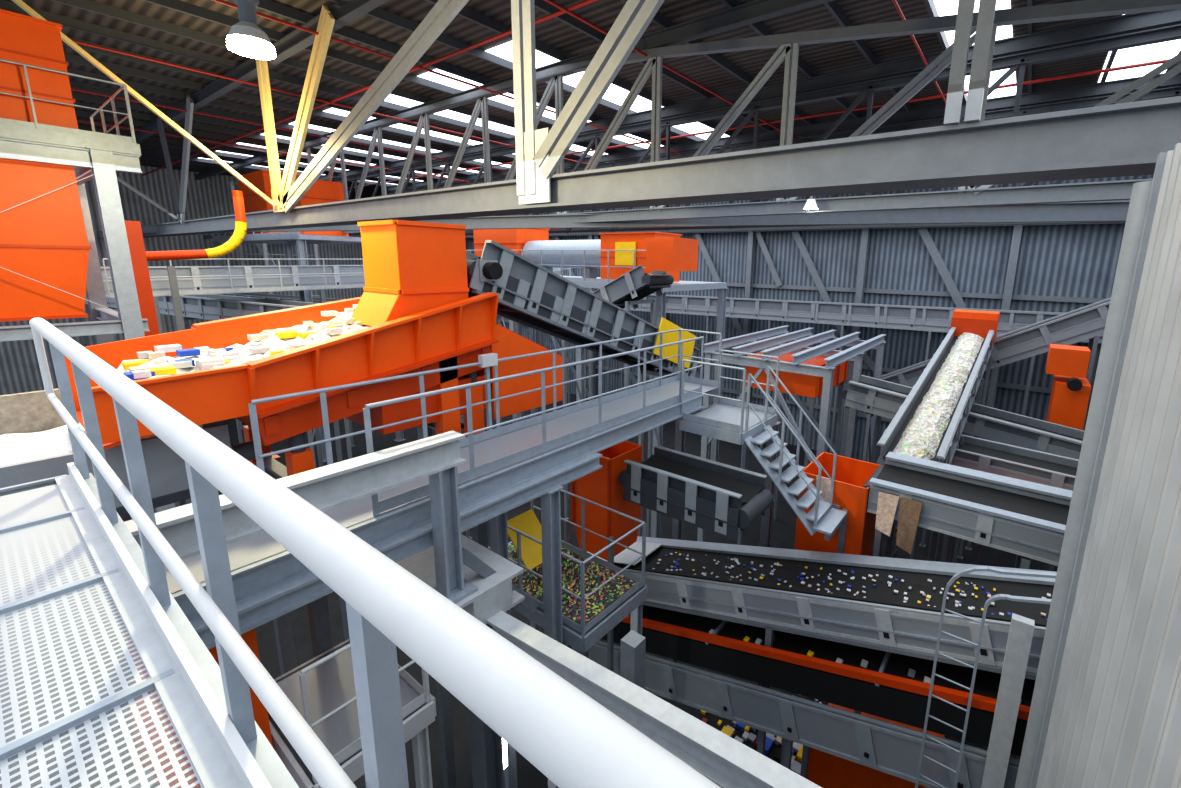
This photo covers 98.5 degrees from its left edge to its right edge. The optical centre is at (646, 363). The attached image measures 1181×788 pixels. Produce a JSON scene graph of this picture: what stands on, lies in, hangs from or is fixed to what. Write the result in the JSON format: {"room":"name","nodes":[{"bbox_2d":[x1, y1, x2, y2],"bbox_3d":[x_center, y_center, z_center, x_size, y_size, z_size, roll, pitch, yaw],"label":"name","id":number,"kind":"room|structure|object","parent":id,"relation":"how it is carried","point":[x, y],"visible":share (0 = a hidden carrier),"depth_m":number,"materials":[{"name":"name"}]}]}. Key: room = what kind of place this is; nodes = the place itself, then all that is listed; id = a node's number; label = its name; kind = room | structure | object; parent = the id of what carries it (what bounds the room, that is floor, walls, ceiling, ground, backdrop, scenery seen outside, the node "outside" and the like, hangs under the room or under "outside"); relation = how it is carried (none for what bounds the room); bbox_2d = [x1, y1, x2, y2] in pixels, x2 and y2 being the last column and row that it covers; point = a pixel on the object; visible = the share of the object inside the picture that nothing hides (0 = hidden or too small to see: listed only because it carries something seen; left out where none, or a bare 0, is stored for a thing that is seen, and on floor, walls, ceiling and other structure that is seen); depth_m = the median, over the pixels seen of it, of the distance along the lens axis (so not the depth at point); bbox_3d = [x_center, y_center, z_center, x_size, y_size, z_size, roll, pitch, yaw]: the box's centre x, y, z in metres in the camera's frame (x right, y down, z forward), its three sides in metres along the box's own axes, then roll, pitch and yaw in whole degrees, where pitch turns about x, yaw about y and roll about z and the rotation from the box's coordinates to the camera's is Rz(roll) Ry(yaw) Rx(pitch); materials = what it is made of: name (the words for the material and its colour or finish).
{"room":"recycling sorting plant","nodes":[
{"label":"recycling sorting plant","id":0,"kind":"room"},
{"bbox_2d":[0,166,366,394],"bbox_3d":[-36.369,-6.526,37.715,0.001,16.700,36.000,9,14,36],"label":"wall","id":1,"kind":"structure","parent":0,"point":[208,197],"depth_m":37.62,"materials":[{"name":"metal"}]},
{"bbox_2d":[0,390,1057,787],"bbox_3d":[-13.602,5.289,23.317,56.400,0.001,37.000,9,14,36],"label":"floor","id":2,"kind":"structure","parent":0,"point":[783,529],"depth_m":13.33,"materials":[{"name":"concrete"}]},
{"bbox_2d":[0,9,174,519],"bbox_3d":[-13.715,0.596,10.488,4.415,14.225,5.280,9,14,36],"label":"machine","id":3,"kind":"object","parent":2,"relation":"on","point":[49,259],"visible":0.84,"depth_m":9.82,"materials":[{"name":"orange metal"}]},
{"bbox_2d":[0,388,255,516],"bbox_3d":[-7.727,5.069,3.163,1.950,8.540,9.280,9,14,36],"label":"conveyor","id":4,"kind":"object","parent":2,"relation":"on","point":[35,445],"visible":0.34,"depth_m":4.88,"materials":[{"name":"grey metal"}]},
{"bbox_2d":[45,294,351,468],"bbox_3d":[-23.117,0.776,23.470,30.320,8.445,1.512,7,13,26],"label":"conveyor","id":5,"kind":"object","parent":2,"relation":"on","point":[214,307],"visible":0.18,"depth_m":18.67,"materials":[{"name":"grey metal"}]},
{"bbox_2d":[124,626,272,787],"bbox_3d":[-4.476,5.474,5.370,2.000,7.000,0.725,9,14,36],"label":"press","id":6,"kind":"object","parent":2,"relation":"on","point":[260,713],"visible":0.11,"depth_m":4.50,"materials":[{"name":"orange paint"}]},
{"bbox_2d":[230,182,319,297],"bbox_3d":[-27.766,-5.822,38.562,5.200,15.300,3.400,9,14,36],"label":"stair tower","id":7,"kind":"object","parent":2,"relation":"on","point":[262,248],"visible":0.14,"depth_m":37.31,"materials":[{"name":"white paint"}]},
{"bbox_2d":[145,170,405,461],"bbox_3d":[-18.054,-2.579,25.466,20.939,14.425,13.698,9,14,36],"label":"plant","id":8,"kind":"object","parent":2,"relation":"on","point":[245,200],"visible":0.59,"depth_m":24.39,"materials":[{"name":"orange paint"}]},
{"bbox_2d":[65,220,562,787],"bbox_3d":[-3.657,3.329,7.387,1.940,10.445,5.317,9,14,36],"label":"conveyor","id":9,"kind":"object","parent":2,"relation":"on","point":[414,313],"visible":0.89,"depth_m":6.14,"materials":[{"name":"orange metal"}]},
{"bbox_2d":[100,258,570,506],"bbox_3d":[-11.064,0.093,23.667,2.140,10.144,19.220,9,14,36],"label":"conveyor","id":10,"kind":"object","parent":2,"relation":"on","point":[192,280],"visible":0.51,"depth_m":18.20,"materials":[{"name":"grey metal"}]},
{"bbox_2d":[217,293,463,446],"bbox_3d":[-16.123,0.668,26.015,20.678,7.912,1.514,6,12,25],"label":"conveyor","id":11,"kind":"object","parent":2,"relation":"on","point":[253,295],"visible":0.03,"depth_m":27.14,"materials":[{"name":"metal"}]},
{"bbox_2d":[268,639,436,787],"bbox_3d":[-3.228,5.624,5.706,1.630,6.619,1.180,9,14,36],"label":"landing","id":12,"kind":"object","parent":2,"relation":"on","point":[321,689],"visible":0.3,"depth_m":5.16,"materials":[{"name":"grey metal"}]},
{"bbox_2d":[0,317,720,787],"bbox_3d":[-1.899,4.828,2.239,5.869,9.586,5.850,9,14,36],"label":"platform","id":13,"kind":"object","parent":2,"relation":"on","point":[67,552],"visible":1,"depth_m":1.54,"materials":[{"name":"grey metal"}]},
{"bbox_2d":[502,738,507,787],"bbox_3d":[-2.144,6.981,7.615,0.120,3.250,0.120,9,14,36],"label":"lamp","id":14,"kind":"object","parent":2,"relation":"on","point":[505,763],"visible":0.21,"depth_m":7.34,"materials":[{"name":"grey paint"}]},
{"bbox_2d":[164,329,847,787],"bbox_3d":[-0.432,4.293,7.213,4.010,8.740,8.755,9,14,36],"label":"walkway","id":15,"kind":"object","parent":2,"relation":"on","point":[507,467],"visible":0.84,"depth_m":6.82,"materials":[{"name":"grey metal"}]},
{"bbox_2d":[466,490,647,658],"bbox_3d":[-1.570,5.354,8.743,2.780,6.019,1.530,9,14,36],"label":"bay","id":16,"kind":"object","parent":2,"relation":"on","point":[597,594],"visible":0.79,"depth_m":7.90,"materials":[{"name":"grey metal"}]},
{"bbox_2d":[340,466,821,787],"bbox_3d":[-1.607,4.881,6.205,7.463,7.940,1.560,9,14,36],"label":"lower steelwork","id":17,"kind":"object","parent":2,"relation":"on","point":[472,576],"visible":0.45,"depth_m":5.18,"materials":[{"name":"metal"}]},
{"bbox_2d":[466,240,699,536],"bbox_3d":[-1.105,2.799,10.705,1.470,10.278,6.282,9,14,36],"label":"conveyor","id":18,"kind":"object","parent":2,"relation":"on","point":[531,295],"visible":0.76,"depth_m":8.89,"materials":[{"name":"grey metal"}]},
{"bbox_2d":[463,228,727,537],"bbox_3d":[-2.880,-0.113,22.187,11.675,11.425,4.575,9,14,36],"label":"machine","id":19,"kind":"object","parent":2,"relation":"on","point":[615,254],"visible":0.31,"depth_m":19.38,"materials":[{"name":"orange metal"}]},
{"bbox_2d":[564,441,641,671],"bbox_3d":[-0.851,4.790,10.138,1.280,6.605,1.095,9,14,36],"label":"chute","id":20,"kind":"object","parent":2,"relation":"on","point":[602,486],"visible":0.56,"depth_m":9.42,"materials":[{"name":"orange paint"}]},
{"bbox_2d":[618,445,773,540],"bbox_3d":[0.774,2.099,8.577,2.520,0.712,1.054,9,14,36],"label":"conveyor","id":21,"kind":"object","parent":20,"relation":"attached to","point":[715,497],"visible":1,"depth_m":8.26,"materials":[{"name":"grey metal"}]},
{"bbox_2d":[562,237,697,536],"bbox_3d":[-0.979,1.413,16.596,4.933,10.692,1.480,9,14,36],"label":"conveyor","id":22,"kind":"object","parent":2,"relation":"on","point":[663,254],"visible":0.41,"depth_m":14.82,"materials":[{"name":"metal"}]},
{"bbox_2d":[701,689,820,774],"bbox_3d":[2.649,7.994,10.980,3.336,0.120,2.571,2,11,3],"label":"litter","id":23,"kind":"object","parent":2,"relation":"on","point":[728,730],"visible":0.1,"depth_m":10.77,"materials":[{"name":"plastic"}]},
{"bbox_2d":[697,325,885,544],"bbox_3d":[5.192,2.866,17.837,4.000,7.580,6.700,9,14,36],"label":"gantry","id":24,"kind":"object","parent":2,"relation":"on","point":[812,372],"visible":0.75,"depth_m":16.08,"materials":[{"name":"metal"}]},
{"bbox_2d":[571,605,1035,787],"bbox_3d":[2.642,5.764,8.316,10.221,5.535,1.415,9,14,36],"label":"conveyor","id":25,"kind":"object","parent":2,"relation":"on","point":[887,685],"visible":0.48,"depth_m":7.47,"materials":[{"name":"black rubber"}]},
{"bbox_2d":[587,536,1056,765],"bbox_3d":[2.772,5.220,8.526,10.110,6.525,1.510,9,14,36],"label":"conveyor","id":26,"kind":"object","parent":2,"relation":"on","point":[893,605],"visible":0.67,"depth_m":7.70,"materials":[{"name":"grey metal"}]},
{"bbox_2d":[567,291,1103,454],"bbox_3d":[5.414,0.465,27.555,29.020,8.490,1.580,9,14,36],"label":"conveyor","id":27,"kind":"object","parent":2,"relation":"on","point":[933,320],"visible":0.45,"depth_m":23.60,"materials":[{"name":"grey metal"}]},
{"bbox_2d":[807,703,944,787],"bbox_3d":[4.440,7.515,9.763,2.015,1.600,1.900,9,14,36],"label":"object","id":28,"kind":"structure","parent":2,"relation":"on","point":[826,770],"depth_m":9.24,"materials":[{"name":"orange paint"}]},
{"bbox_2d":[777,451,1072,749],"bbox_3d":[5.576,5.244,8.868,5.930,6.445,1.810,9,14,36],"label":"conveyor","id":29,"kind":"object","parent":2,"relation":"on","point":[1026,519],"visible":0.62,"depth_m":8.60,"materials":[{"name":"grey metal"}]},
{"bbox_2d":[877,309,999,562],"bbox_3d":[8.144,3.125,14.184,1.384,8.610,10.249,10,14,37],"label":"conveyor","id":30,"kind":"object","parent":2,"relation":"on","point":[930,422],"visible":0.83,"depth_m":12.51,"materials":[{"name":"black rubber"}]},
{"bbox_2d":[841,375,1084,567],"bbox_3d":[8.928,4.119,14.153,6.968,6.703,1.600,9,14,36],"label":"conveyor","id":31,"kind":"object","parent":2,"relation":"on","point":[873,396],"visible":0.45,"depth_m":13.47,"materials":[{"name":"grey metal"}]},
{"bbox_2d":[845,298,1110,570],"bbox_3d":[11.569,1.948,18.483,8.328,9.360,1.480,9,14,36],"label":"conveyor","id":32,"kind":"object","parent":2,"relation":"on","point":[1089,321],"visible":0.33,"depth_m":16.44,"materials":[{"name":"grey metal"}]},
{"bbox_2d":[915,566,1056,787],"bbox_3d":[4.765,5.332,5.625,3.120,7.514,0.120,9,14,36],"label":"ladder","id":33,"kind":"object","parent":2,"relation":"on","point":[1021,630],"visible":0.97,"depth_m":5.82,"materials":[{"name":"metal"}]},
{"bbox_2d":[946,535,1045,570],"bbox_3d":[7.603,5.617,9.932,3.500,5.370,1.100,9,14,36],"label":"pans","id":34,"kind":"object","parent":2,"relation":"on","point":[1042,566],"visible":0.02,"depth_m":10.92,"materials":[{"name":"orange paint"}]},
{"bbox_2d":[951,434,1078,564],"bbox_3d":[8.411,5.006,11.046,3.970,6.162,1.480,9,14,36],"label":"conveyor","id":35,"kind":"object","parent":2,"relation":"on","point":[975,453],"visible":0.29,"depth_m":10.81,"materials":[{"name":"grey metal"}]},
{"bbox_2d":[1029,344,1090,570],"bbox_3d":[11.681,3.444,14.708,1.017,7.908,1.740,9,14,36],"label":"machine housing","id":36,"kind":"object","parent":2,"relation":"on","point":[1069,397],"visible":0.56,"depth_m":13.81,"materials":[{"name":"paint"}]},
{"bbox_2d":[0,0,1180,195],"bbox_3d":[-13.313,-10.300,20.203,56.400,0.600,37.000,9,14,36],"label":"roof","id":37,"kind":"structure","parent":0,"point":[192,34],"depth_m":16.02,"materials":[{"name":"metal"}]},
{"bbox_2d":[226,0,275,59],"bbox_3d":[-4.672,-5.443,5.681,0.470,3.523,0.470,9,14,36],"label":"lamp","id":38,"kind":"object","parent":37,"relation":"hanging from","point":[244,38],"visible":1,"depth_m":5.88,"materials":[{"name":"white metal"}]},
{"bbox_2d":[12,0,1180,238],"bbox_3d":[-16.910,-7.201,16.808,55.400,5.062,5.708,9,14,36],"label":"roof truss","id":39,"kind":"object","parent":37,"relation":"attached to","point":[1121,139],"visible":0.84,"depth_m":7.39,"materials":[{"name":"metal"}]},
{"bbox_2d":[71,0,1168,231],"bbox_3d":[-14.049,-8.334,20.491,55.400,3.274,36.000,9,14,36],"label":"pipes","id":40,"kind":"object","parent":39,"relation":"attached to","point":[569,9],"visible":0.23,"depth_m":16.15,"materials":[{"name":"red metal"}]},
{"bbox_2d":[100,0,1180,238],"bbox_3d":[-12.172,-7.819,20.395,58.353,4.800,7.593,8,13,33],"label":"roof truss","id":41,"kind":"object","parent":37,"relation":"attached to","point":[1087,201],"visible":0.65,"depth_m":11.81,"materials":[{"name":"grey metal"}]},
{"bbox_2d":[803,196,817,208],"bbox_3d":[3.658,-3.737,11.243,0.320,0.550,0.320,9,14,36],"label":"spot lamp","id":42,"kind":"object","parent":41,"relation":"attached to","point":[811,203],"visible":0.86,"depth_m":11.19,"materials":[{"name":"grey paint"}]},
{"bbox_2d":[202,0,1180,184],"bbox_3d":[-5.989,-11.453,25.222,47.200,0.001,15.000,9,14,36],"label":"skylights","id":43,"kind":"object","parent":37,"relation":"in","point":[1169,49],"depth_m":17.87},
{"bbox_2d":[465,175,1152,463],"bbox_3d":[-3.460,-5.515,35.707,55.400,16.700,0.180,9,14,36],"label":"wall","id":44,"kind":"structure","parent":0,"point":[1060,268],"depth_m":24.28,"materials":[{"name":"grey metal"}]},
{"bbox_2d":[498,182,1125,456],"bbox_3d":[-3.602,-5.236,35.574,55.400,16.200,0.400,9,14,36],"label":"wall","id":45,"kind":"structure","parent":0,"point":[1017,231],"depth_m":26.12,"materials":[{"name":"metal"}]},
{"bbox_2d":[1015,143,1180,787],"bbox_3d":[0.733,4.896,-1.338,2.780,10.950,15.330,9,14,36],"label":"wall","id":46,"kind":"structure","parent":0,"point":[1105,711],"depth_m":3.66,"materials":[{"name":"grey metal"}]},
{"bbox_3d":[7.889,0.716,5.573,0.450,16.700,36.000,9,14,36],"label":"wall","id":47,"kind":"structure","parent":0,"visible":0},
{"bbox_2d":[332,24,1180,237],"bbox_3d":[-7.341,-9.650,29.432,55.400,3.925,5.750,9,14,36],"label":"roof truss","id":48,"kind":"object","parent":47,"relation":"attached to","point":[1168,33],"visible":0.32,"depth_m":18.05,"materials":[{"name":"grey metal"}]}
]}

